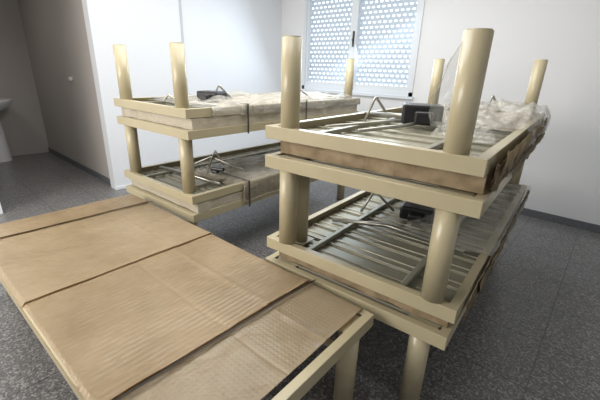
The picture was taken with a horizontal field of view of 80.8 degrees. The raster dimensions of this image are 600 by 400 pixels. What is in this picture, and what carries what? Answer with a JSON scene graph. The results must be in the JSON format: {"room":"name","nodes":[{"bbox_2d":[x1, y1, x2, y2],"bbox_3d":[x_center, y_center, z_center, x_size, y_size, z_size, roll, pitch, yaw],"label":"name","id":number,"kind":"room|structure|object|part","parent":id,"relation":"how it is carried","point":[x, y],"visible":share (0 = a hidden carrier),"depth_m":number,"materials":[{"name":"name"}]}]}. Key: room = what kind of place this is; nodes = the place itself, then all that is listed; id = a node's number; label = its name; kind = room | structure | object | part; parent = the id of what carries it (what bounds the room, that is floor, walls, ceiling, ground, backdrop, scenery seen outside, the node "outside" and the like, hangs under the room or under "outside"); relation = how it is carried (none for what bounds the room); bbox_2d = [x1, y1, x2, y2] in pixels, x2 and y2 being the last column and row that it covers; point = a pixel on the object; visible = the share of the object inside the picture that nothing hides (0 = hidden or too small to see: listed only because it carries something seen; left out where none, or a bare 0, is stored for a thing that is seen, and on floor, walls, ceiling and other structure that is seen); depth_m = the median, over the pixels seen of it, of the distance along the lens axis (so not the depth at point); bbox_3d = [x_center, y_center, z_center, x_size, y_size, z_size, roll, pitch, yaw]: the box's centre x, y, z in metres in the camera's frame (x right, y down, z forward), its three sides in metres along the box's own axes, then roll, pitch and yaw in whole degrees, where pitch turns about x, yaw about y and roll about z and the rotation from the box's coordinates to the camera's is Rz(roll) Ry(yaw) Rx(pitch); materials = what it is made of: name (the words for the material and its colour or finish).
{"room":"storage room","nodes":[
{"label":"storage room","id":0,"kind":"room"},
{"bbox_2d":[0,0,48,155],"bbox_3d":[-5.033,-1.613,3.890,0.120,2.650,3.617,19,26,38],"label":"wall","id":1,"kind":"structure","parent":0,"point":[22,123],"depth_m":5.03,"materials":[{"name":"white paint"}]},
{"bbox_2d":[17,0,109,177],"bbox_3d":[-2.934,-1.712,4.359,2.395,2.650,0.120,19,26,38],"label":"door","id":2,"kind":"structure","parent":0,"point":[55,33],"depth_m":4.30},
{"bbox_2d":[48,147,110,184],"bbox_3d":[-3.020,-0.485,4.755,2.395,0.070,0.012,19,26,38],"label":"baseboard","id":3,"kind":"structure","parent":2,"relation":"attached to","point":[73,162],"depth_m":4.62,"materials":[{"name":"tile"}]},
{"bbox_2d":[0,0,281,213],"bbox_3d":[-2.342,-1.272,3.213,0.120,2.650,6.061,19,26,38],"label":"wall","id":4,"kind":"structure","parent":0,"point":[234,45],"depth_m":4.12,"materials":[{"name":"white paint"}]},
{"bbox_2d":[115,184,129,189],"bbox_3d":[-1.194,-0.433,4.845,0.012,0.030,2.592,19,26,38],"label":"baseboard","id":5,"kind":"structure","parent":4,"relation":"attached to","point":[124,186],"depth_m":3.96,"materials":[{"name":"white"}]},
{"bbox_2d":[179,0,183,42],"bbox_3d":[-1.365,-1.587,4.169,0.008,2.650,0.025,19,26,38],"label":"trim","id":6,"kind":"structure","parent":4,"relation":"attached to","point":[180,7],"depth_m":4.00,"materials":[{"name":"grey paint"}]},
{"bbox_2d":[0,152,599,399],"bbox_3d":[-1.156,0.422,2.671,8.440,0.080,6.301,19,26,38],"label":"floor","id":7,"kind":"structure","parent":0,"point":[532,329],"depth_m":1.99,"materials":[{"name":"carpet"}]},
{"bbox_2d":[0,98,12,162],"bbox_3d":[-4.132,-0.992,4.737,0.480,0.960,0.540,19,26,38],"label":"pedestal sink","id":8,"kind":"object","parent":7,"relation":"on","point":[5,154],"visible":1,"depth_m":4.82,"materials":[{"name":"white ceramic"}]},
{"bbox_2d":[0,98,11,110],"bbox_3d":[-4.123,-1.240,4.646,0.480,0.170,0.540,19,26,38],"label":"basin","id":9,"kind":"object","parent":8,"relation":"in","point":[5,103],"depth_m":4.67,"materials":[{"name":"white ceramic"}]},
{"bbox_2d":[0,246,373,399],"bbox_3d":[-0.759,0.514,1.736,1.985,0.415,0.901,18,25,37],"label":"frame","id":10,"kind":"object","parent":7,"relation":"on","point":[343,351],"visible":0.16,"depth_m":1.28,"materials":[{"name":"beige metal"}]},
{"bbox_3d":[-1.033,0.451,1.360,1.983,0.055,0.035,18,25,37],"label":"rail","id":11,"kind":"part","parent":10,"relation":"part of","materials":[{"name":"beige ceramic"}]},
{"bbox_2d":[0,194,149,236],"bbox_3d":[-1.427,0.092,2.188,0.256,0.021,0.913,18,25,37],"label":"cardboard sheet","id":12,"kind":"object","parent":10,"relation":"on","point":[39,221],"visible":0.99,"depth_m":2.18,"materials":[{"name":"brown cardboard"}]},
{"bbox_2d":[0,202,212,306],"bbox_3d":[-1.080,0.206,1.917,0.767,0.023,0.908,18,25,37],"label":"cardboard sheet","id":13,"kind":"object","parent":10,"relation":"on","point":[34,264],"visible":0.98,"depth_m":1.81,"materials":[{"name":"brown cardboard"}]},
{"bbox_2d":[0,201,152,237],"bbox_3d":[-1.332,0.116,2.111,0.014,0.004,0.929,19,26,39],"label":"strap","id":14,"kind":"object","parent":13,"relation":"on","point":[151,201],"visible":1,"depth_m":2.09,"materials":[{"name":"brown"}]},
{"bbox_2d":[18,233,310,399],"bbox_3d":[-0.534,0.381,1.490,0.763,0.030,0.910,18,25,37],"label":"cardboard sheet","id":15,"kind":"object","parent":10,"relation":"on","point":[114,329],"visible":0.99,"depth_m":1.37,"materials":[{"name":"brown cardboard"}]},
{"bbox_2d":[111,282,362,399],"bbox_3d":[-0.168,0.505,1.206,0.359,0.019,0.908,18,25,37],"label":"cardboard sheet","id":16,"kind":"object","parent":10,"relation":"on","point":[246,363],"visible":0.91,"depth_m":1.18,"materials":[{"name":"brown cardboard"}]},
{"bbox_2d":[114,279,315,399],"bbox_3d":[-0.244,0.465,1.261,0.012,0.004,0.929,19,26,39],"label":"strap","id":17,"kind":"object","parent":16,"relation":"on","point":[201,348],"visible":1,"depth_m":1.18,"materials":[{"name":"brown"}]},
{"bbox_3d":[-0.474,0.241,1.988,1.983,0.055,0.035,18,25,37],"label":"rail","id":18,"kind":"part","parent":10,"relation":"part of","materials":[{"name":"beige ceramic"}]},
{"bbox_3d":[-0.009,0.585,1.091,0.034,0.056,0.900,18,25,37],"label":"rail","id":19,"kind":"part","parent":10,"relation":"part of","materials":[{"name":"beige ceramic"}]},
{"bbox_3d":[0.180,0.663,1.429,0.101,0.408,0.120,18,25,37],"label":"leg","id":20,"kind":"part","parent":10,"relation":"part of","materials":[{"name":"beige wood"}]},
{"bbox_2d":[126,179,344,225],"bbox_3d":[-0.416,-0.059,3.337,0.901,0.415,1.985,17,25,36],"label":"frame","id":21,"kind":"object","parent":7,"relation":"on","point":[192,217],"visible":0.22,"depth_m":2.51,"materials":[{"name":"beige wood"}]},
{"bbox_3d":[-1.027,0.013,2.559,0.900,0.056,0.034,17,25,36],"label":"rail","id":22,"kind":"part","parent":21,"relation":"part of","materials":[{"name":"beige ceramic"}]},
{"bbox_2d":[131,172,243,212],"bbox_3d":[-0.393,-0.287,3.257,0.890,0.067,1.936,17,25,36],"label":"pad","id":23,"kind":"object","parent":21,"relation":"on","point":[204,206],"visible":0.07,"depth_m":2.46,"materials":[{"name":"beige cardboard"}]},
{"bbox_2d":[124,141,280,204],"bbox_3d":[-0.403,-0.422,3.204,0.901,0.218,1.985,17,25,36],"label":"frame","id":24,"kind":"object","parent":23,"relation":"on","point":[208,190],"visible":0.52,"depth_m":2.73,"materials":[{"name":"beige wood"}]},
{"bbox_3d":[-1.022,-0.106,2.516,0.900,0.056,0.034,17,25,36],"label":"rail","id":25,"kind":"part","parent":24,"relation":"part of","materials":[{"name":"beige ceramic"}]},
{"bbox_3d":[-0.741,-0.451,3.486,0.035,0.055,1.983,17,25,36],"label":"rail","id":26,"kind":"part","parent":24,"relation":"part of","materials":[{"name":"beige wood"}]},
{"bbox_2d":[197,165,250,206],"bbox_3d":[-0.613,-0.121,2.771,0.628,0.199,0.015,17,25,36],"label":"strap","id":27,"kind":"object","parent":24,"relation":"attached to","point":[197,165],"visible":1,"depth_m":2.62,"materials":[{"name":"grey plastic"}]},
{"bbox_3d":[-0.070,-0.242,2.978,0.035,0.055,1.983,17,25,36],"label":"rail","id":28,"kind":"part","parent":24,"relation":"part of","materials":[{"name":"beige ceramic"}]},
{"bbox_2d":[194,151,279,184],"bbox_3d":[-0.211,-0.375,3.270,0.578,0.053,1.549,17,25,36],"label":"sheet","id":29,"kind":"object","parent":24,"relation":"on","point":[252,166],"visible":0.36,"depth_m":2.86,"materials":[{"name":"clear plastic"}]},
{"bbox_2d":[117,111,358,193],"bbox_3d":[-0.392,-0.565,3.147,0.901,0.415,1.985,17,25,36],"label":"frame","id":30,"kind":"object","parent":24,"relation":"on","point":[185,137],"visible":0.5,"depth_m":2.31,"materials":[{"name":"beige metal"}]},
{"bbox_3d":[-1.253,-0.414,2.663,0.120,0.408,0.101,17,25,36],"label":"leg","id":31,"kind":"part","parent":30,"relation":"part of","materials":[{"name":"beige ceramic"}]},
{"bbox_3d":[-1.003,-0.493,2.368,0.900,0.056,0.034,17,25,36],"label":"rail","id":32,"kind":"part","parent":30,"relation":"part of","materials":[{"name":"beige wood"}]},
{"bbox_3d":[-0.716,-0.247,2.256,0.120,0.408,0.101,17,25,36],"label":"leg","id":33,"kind":"part","parent":30,"relation":"part of","materials":[{"name":"beige ceramic"}]},
{"bbox_2d":[121,104,356,129],"bbox_3d":[-0.378,-0.794,3.069,0.891,0.067,1.936,17,25,36],"label":"pad","id":34,"kind":"object","parent":30,"relation":"on","point":[237,119],"visible":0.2,"depth_m":2.39,"materials":[{"name":"brown cardboard"}]},
{"bbox_2d":[113,42,354,118],"bbox_3d":[-0.382,-1.022,2.985,0.901,0.415,1.985,17,25,36],"label":"frame","id":35,"kind":"object","parent":34,"relation":"on","point":[179,105],"visible":0.59,"depth_m":2.40,"materials":[{"name":"beige metal"}]},
{"bbox_3d":[-1.243,-0.880,2.498,0.120,0.405,0.101,17,25,36],"label":"leg","id":36,"kind":"part","parent":35,"relation":"part of","materials":[{"name":"beige ceramic"}]},
{"bbox_3d":[-1.005,-0.613,2.330,0.900,0.056,0.034,17,25,36],"label":"rail","id":37,"kind":"part","parent":35,"relation":"part of","materials":[{"name":"beige ceramic"}]},
{"bbox_3d":[-0.706,-0.712,2.092,0.120,0.405,0.101,17,25,36],"label":"leg","id":38,"kind":"part","parent":35,"relation":"part of","materials":[{"name":"beige wood"}]},
{"bbox_3d":[-0.723,-0.958,3.300,0.035,0.055,1.983,17,25,36],"label":"rail","id":39,"kind":"part","parent":35,"relation":"part of","materials":[{"name":"beige wood"}]},
{"bbox_2d":[192,97,248,133],"bbox_3d":[-0.595,-0.629,2.585,0.628,0.199,0.015,17,25,36],"label":"strap","id":40,"kind":"object","parent":35,"relation":"attached to","point":[192,97],"visible":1,"depth_m":2.40,"materials":[{"name":"grey"}]},
{"bbox_2d":[192,93,342,106],"bbox_3d":[-0.208,-0.886,3.075,0.590,0.045,1.580,17,25,36],"label":"sheet","id":41,"kind":"object","parent":35,"relation":"on","point":[254,98],"visible":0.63,"depth_m":2.84,"materials":[{"name":"plastic"}]},
{"bbox_3d":[-0.053,-0.750,2.793,0.035,0.055,1.983,17,25,36],"label":"rail","id":42,"kind":"part","parent":35,"relation":"part of","materials":[{"name":"beige ceramic"}]},
{"bbox_2d":[241,98,360,114],"bbox_3d":[0.106,-0.790,2.929,0.019,0.069,1.565,17,25,36],"label":"flap","id":43,"kind":"object","parent":35,"relation":"attached to","point":[253,109],"visible":0.89,"depth_m":2.86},
{"bbox_3d":[0.229,-1.095,3.763,0.900,0.056,0.034,17,25,36],"label":"rail","id":44,"kind":"part","parent":35,"relation":"part of","materials":[{"name":"beige ceramic"}]},
{"bbox_3d":[0.479,-1.175,3.468,0.120,0.405,0.101,17,25,36],"label":"leg","id":45,"kind":"part","parent":35,"relation":"part of","materials":[{"name":"beige ceramic"}]},
{"bbox_3d":[-0.051,-0.629,2.831,0.035,0.055,1.983,17,25,36],"label":"rail","id":46,"kind":"part","parent":30,"relation":"part of","materials":[{"name":"beige wood"}]},
{"bbox_2d":[243,173,313,201],"bbox_3d":[0.086,-0.242,3.129,0.018,0.162,1.565,17,25,36],"label":"flap","id":47,"kind":"object","parent":24,"relation":"attached to","point":[268,184],"visible":0.27,"depth_m":2.69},
{"bbox_3d":[-0.740,0.259,2.447,0.120,0.408,0.101,17,25,36],"label":"leg","id":48,"kind":"part","parent":21,"relation":"part of","materials":[{"name":"beige ceramic"}]},
{"bbox_3d":[-0.074,-0.123,3.022,0.035,0.055,1.983,17,25,36],"label":"rail","id":49,"kind":"part","parent":21,"relation":"part of","materials":[{"name":"beige ceramic"}]},
{"bbox_3d":[0.445,-0.203,3.823,0.120,0.408,0.101,17,25,36],"label":"leg","id":50,"kind":"part","parent":21,"relation":"part of","materials":[{"name":"beige wood"}]},
{"bbox_2d":[265,200,521,399],"bbox_3d":[0.777,0.343,2.350,0.901,0.415,1.985,16,25,34],"label":"frame","id":51,"kind":"object","parent":7,"relation":"on","point":[422,332],"visible":0.22,"depth_m":1.44,"materials":[{"name":"beige wood"}]},
{"bbox_3d":[0.440,0.073,2.533,0.035,0.055,1.983,16,25,34],"label":"rail","id":52,"kind":"part","parent":51,"relation":"part of","materials":[{"name":"beige wood"}]},
{"bbox_3d":[-0.070,0.503,1.844,0.120,0.408,0.101,16,25,34],"label":"leg","id":53,"kind":"part","parent":51,"relation":"part of","materials":[{"name":"beige metal"}]},
{"bbox_3d":[0.188,0.422,1.556,0.900,0.056,0.034,16,25,34],"label":"rail","id":54,"kind":"part","parent":51,"relation":"part of","materials":[{"name":"beige wood"}]},
{"bbox_2d":[279,218,472,327],"bbox_3d":[0.808,0.114,2.276,0.852,0.067,1.917,16,25,34],"label":"pad","id":55,"kind":"object","parent":51,"relation":"on","point":[367,291],"visible":0.03,"depth_m":1.52,"materials":[{"name":"brown cardboard"}]},
{"bbox_2d":[267,175,527,323],"bbox_3d":[0.802,-0.109,2.177,0.901,0.415,1.985,16,25,34],"label":"frame","id":56,"kind":"object","parent":55,"relation":"on","point":[410,223],"visible":0.64,"depth_m":1.75,"materials":[{"name":"beige metal"}]},
{"bbox_3d":[0.003,0.022,1.726,0.120,0.405,0.100,16,25,34],"label":"leg","id":57,"kind":"part","parent":56,"relation":"part of","materials":[{"name":"beige ceramic"}]},
{"bbox_3d":[0.453,-0.042,2.483,0.035,0.055,1.983,16,25,34],"label":"rail","id":58,"kind":"part","parent":56,"relation":"part of","materials":[{"name":"beige ceramic"}]},
{"bbox_3d":[0.201,0.306,1.506,0.900,0.056,0.034,16,25,34],"label":"rail","id":59,"kind":"part","parent":56,"relation":"part of","materials":[{"name":"beige wood"}]},
{"bbox_2d":[265,133,542,303],"bbox_3d":[0.798,-0.155,2.138,0.901,0.415,1.985,16,25,34],"label":"frame","id":60,"kind":"object","parent":56,"relation":"on","point":[450,204],"visible":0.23,"depth_m":1.26,"materials":[{"name":"beige metal"}]},
{"bbox_3d":[0.461,-0.425,2.321,0.035,0.055,1.983,16,25,34],"label":"rail","id":61,"kind":"part","parent":60,"relation":"part of","materials":[{"name":"beige wood"}]},
{"bbox_3d":[-0.048,0.005,1.632,0.120,0.408,0.101,16,25,34],"label":"leg","id":62,"kind":"part","parent":60,"relation":"part of","materials":[{"name":"beige ceramic"}]},
{"bbox_3d":[0.209,-0.076,1.344,0.900,0.056,0.034,16,25,34],"label":"rail","id":63,"kind":"part","parent":60,"relation":"part of","materials":[{"name":"beige ceramic"}]},
{"bbox_2d":[281,125,539,193],"bbox_3d":[0.832,-0.392,2.084,0.874,0.067,1.914,16,25,34],"label":"pad","id":64,"kind":"object","parent":60,"relation":"on","point":[465,182],"visible":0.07,"depth_m":1.29,"materials":[{"name":"brown cardboard"}]},
{"bbox_2d":[266,28,547,176],"bbox_3d":[0.814,-0.619,1.996,0.901,0.415,1.985,16,25,34],"label":"frame","id":65,"kind":"object","parent":64,"relation":"on","point":[411,133],"visible":0.97,"depth_m":1.43,"materials":[{"name":"beige wood"}]},
{"bbox_3d":[-0.033,-0.468,1.486,0.120,0.405,0.101,16,25,34],"label":"leg","id":66,"kind":"part","parent":65,"relation":"part of","materials":[{"name":"beige wood"}]},
{"bbox_3d":[0.465,-0.552,2.302,0.035,0.055,1.983,16,25,34],"label":"rail","id":67,"kind":"part","parent":65,"relation":"part of","materials":[{"name":"beige ceramic"}]},
{"bbox_3d":[0.213,-0.203,1.325,0.900,0.056,0.034,16,25,34],"label":"rail","id":68,"kind":"part","parent":65,"relation":"part of","materials":[{"name":"beige wood"}]},
{"bbox_3d":[1.111,-0.942,2.893,0.120,0.405,0.101,16,25,34],"label":"leg","id":69,"kind":"part","parent":65,"relation":"part of","materials":[{"name":"beige ceramic"}]},
{"bbox_3d":[0.517,-0.305,1.095,0.120,0.405,0.101,16,25,34],"label":"leg","id":70,"kind":"part","parent":65,"relation":"part of","materials":[{"name":"beige ceramic"}]},
{"bbox_2d":[442,108,534,131],"bbox_3d":[1.177,-0.546,2.272,0.538,0.049,1.043,16,25,34],"label":"sheet","id":71,"kind":"object","parent":65,"relation":"on","point":[511,121],"visible":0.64,"depth_m":2.01,"materials":[{"name":"plastic"}]},
{"bbox_3d":[1.403,-0.698,2.790,0.900,0.056,0.034,16,25,34],"label":"rail","id":72,"kind":"part","parent":65,"relation":"part of","materials":[{"name":"beige wood"}]},
{"bbox_3d":[1.151,-0.349,1.813,0.035,0.055,1.983,16,25,34],"label":"rail","id":73,"kind":"part","parent":65,"relation":"part of","materials":[{"name":"beige ceramic"}]},
{"bbox_2d":[502,117,546,174],"bbox_3d":[1.142,-0.307,1.728,0.014,0.098,1.545,16,25,34],"label":"flap","id":74,"kind":"object","parent":65,"relation":"attached to","point":[512,155],"visible":1,"depth_m":1.42,"materials":[{"name":"brown cardboard"}]},
{"bbox_3d":[1.660,-0.780,2.502,0.120,0.405,0.101,16,25,34],"label":"leg","id":75,"kind":"part","parent":65,"relation":"part of","materials":[{"name":"beige ceramic"}]},
{"bbox_3d":[0.501,0.167,1.240,0.120,0.408,0.101,16,25,34],"label":"leg","id":76,"kind":"part","parent":60,"relation":"part of","materials":[{"name":"beige wood"}]},
{"bbox_3d":[1.147,-0.222,1.832,0.035,0.055,1.983,16,25,34],"label":"rail","id":77,"kind":"part","parent":60,"relation":"part of","materials":[{"name":"beige metal"}]},
{"bbox_3d":[1.644,-0.308,2.647,0.120,0.408,0.101,16,25,34],"label":"leg","id":78,"kind":"part","parent":60,"relation":"part of","materials":[{"name":"beige wood"}]},
{"bbox_2d":[491,126,545,191],"bbox_3d":[1.196,-0.297,1.827,0.019,0.132,1.935,16,25,34],"label":"flap","id":79,"kind":"object","parent":60,"relation":"attached to","point":[499,177],"visible":0.42,"depth_m":1.21,"materials":[{"name":"brown cardboard"}]},
{"bbox_2d":[511,131,544,179],"bbox_3d":[1.334,-0.291,2.016,0.014,0.068,1.485,17,25,34],"label":"flap","id":80,"kind":"object","parent":60,"relation":"attached to","point":[518,166],"visible":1,"depth_m":1.75,"materials":[{"name":"brown cardboard"}]},
{"bbox_3d":[1.139,0.161,1.994,0.035,0.055,1.983,16,25,34],"label":"rail","id":81,"kind":"part","parent":56,"relation":"part of","materials":[{"name":"beige wood"}]},
{"bbox_2d":[462,189,528,323],"bbox_3d":[1.193,0.196,2.029,0.023,0.124,1.885,16,25,34],"label":"flap","id":82,"kind":"object","parent":56,"relation":"hanging from","point":[471,301],"visible":0.56,"depth_m":1.47,"materials":[{"name":"brown cardboard"}]},
{"bbox_2d":[479,190,529,292],"bbox_3d":[1.219,0.155,2.027,0.013,0.093,1.635,16,25,34],"label":"flap","id":83,"kind":"object","parent":56,"relation":"attached to","point":[483,280],"visible":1,"depth_m":1.72,"materials":[{"name":"brown cardboard"}]},
{"bbox_3d":[1.391,-0.188,2.971,0.900,0.056,0.034,16,25,34],"label":"rail","id":84,"kind":"part","parent":56,"relation":"part of","materials":[{"name":"beige ceramic"}]},
{"bbox_3d":[0.480,0.665,1.452,0.120,0.408,0.101,16,25,34],"label":"leg","id":85,"kind":"part","parent":51,"relation":"part of","materials":[{"name":"beige wood"}]},
{"bbox_3d":[1.126,0.276,2.044,0.035,0.055,1.983,16,25,34],"label":"rail","id":86,"kind":"part","parent":51,"relation":"part of","materials":[{"name":"beige wood"}]},
{"bbox_2d":[281,0,599,224],"bbox_3d":[1.878,-1.275,3.624,5.925,2.650,0.120,19,26,38],"label":"wall","id":87,"kind":"structure","parent":0,"point":[561,175],"depth_m":3.31,"materials":[{"name":"paint"}]},
{"bbox_2d":[301,0,424,99],"bbox_3d":[0.691,-1.978,4.420,1.740,1.255,0.110,19,26,38],"label":"window","id":88,"kind":"structure","parent":87,"relation":"in","point":[400,92],"depth_m":4.40,"materials":[{"name":"white plastic"}]},
{"bbox_2d":[309,0,417,86],"bbox_3d":[0.742,-1.996,4.474,1.700,1.256,0.008,19,26,38],"label":"blind","id":89,"kind":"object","parent":87,"relation":"in","point":[387,26],"depth_m":4.41,"materials":[{"name":"grey metal"}]},
{"bbox_2d":[519,207,599,233],"bbox_3d":[1.792,-0.051,4.020,5.685,0.075,0.012,19,26,38],"label":"baseboard","id":90,"kind":"structure","parent":87,"relation":"attached to","point":[570,222],"depth_m":3.40,"materials":[{"name":"plastic"}]}
]}

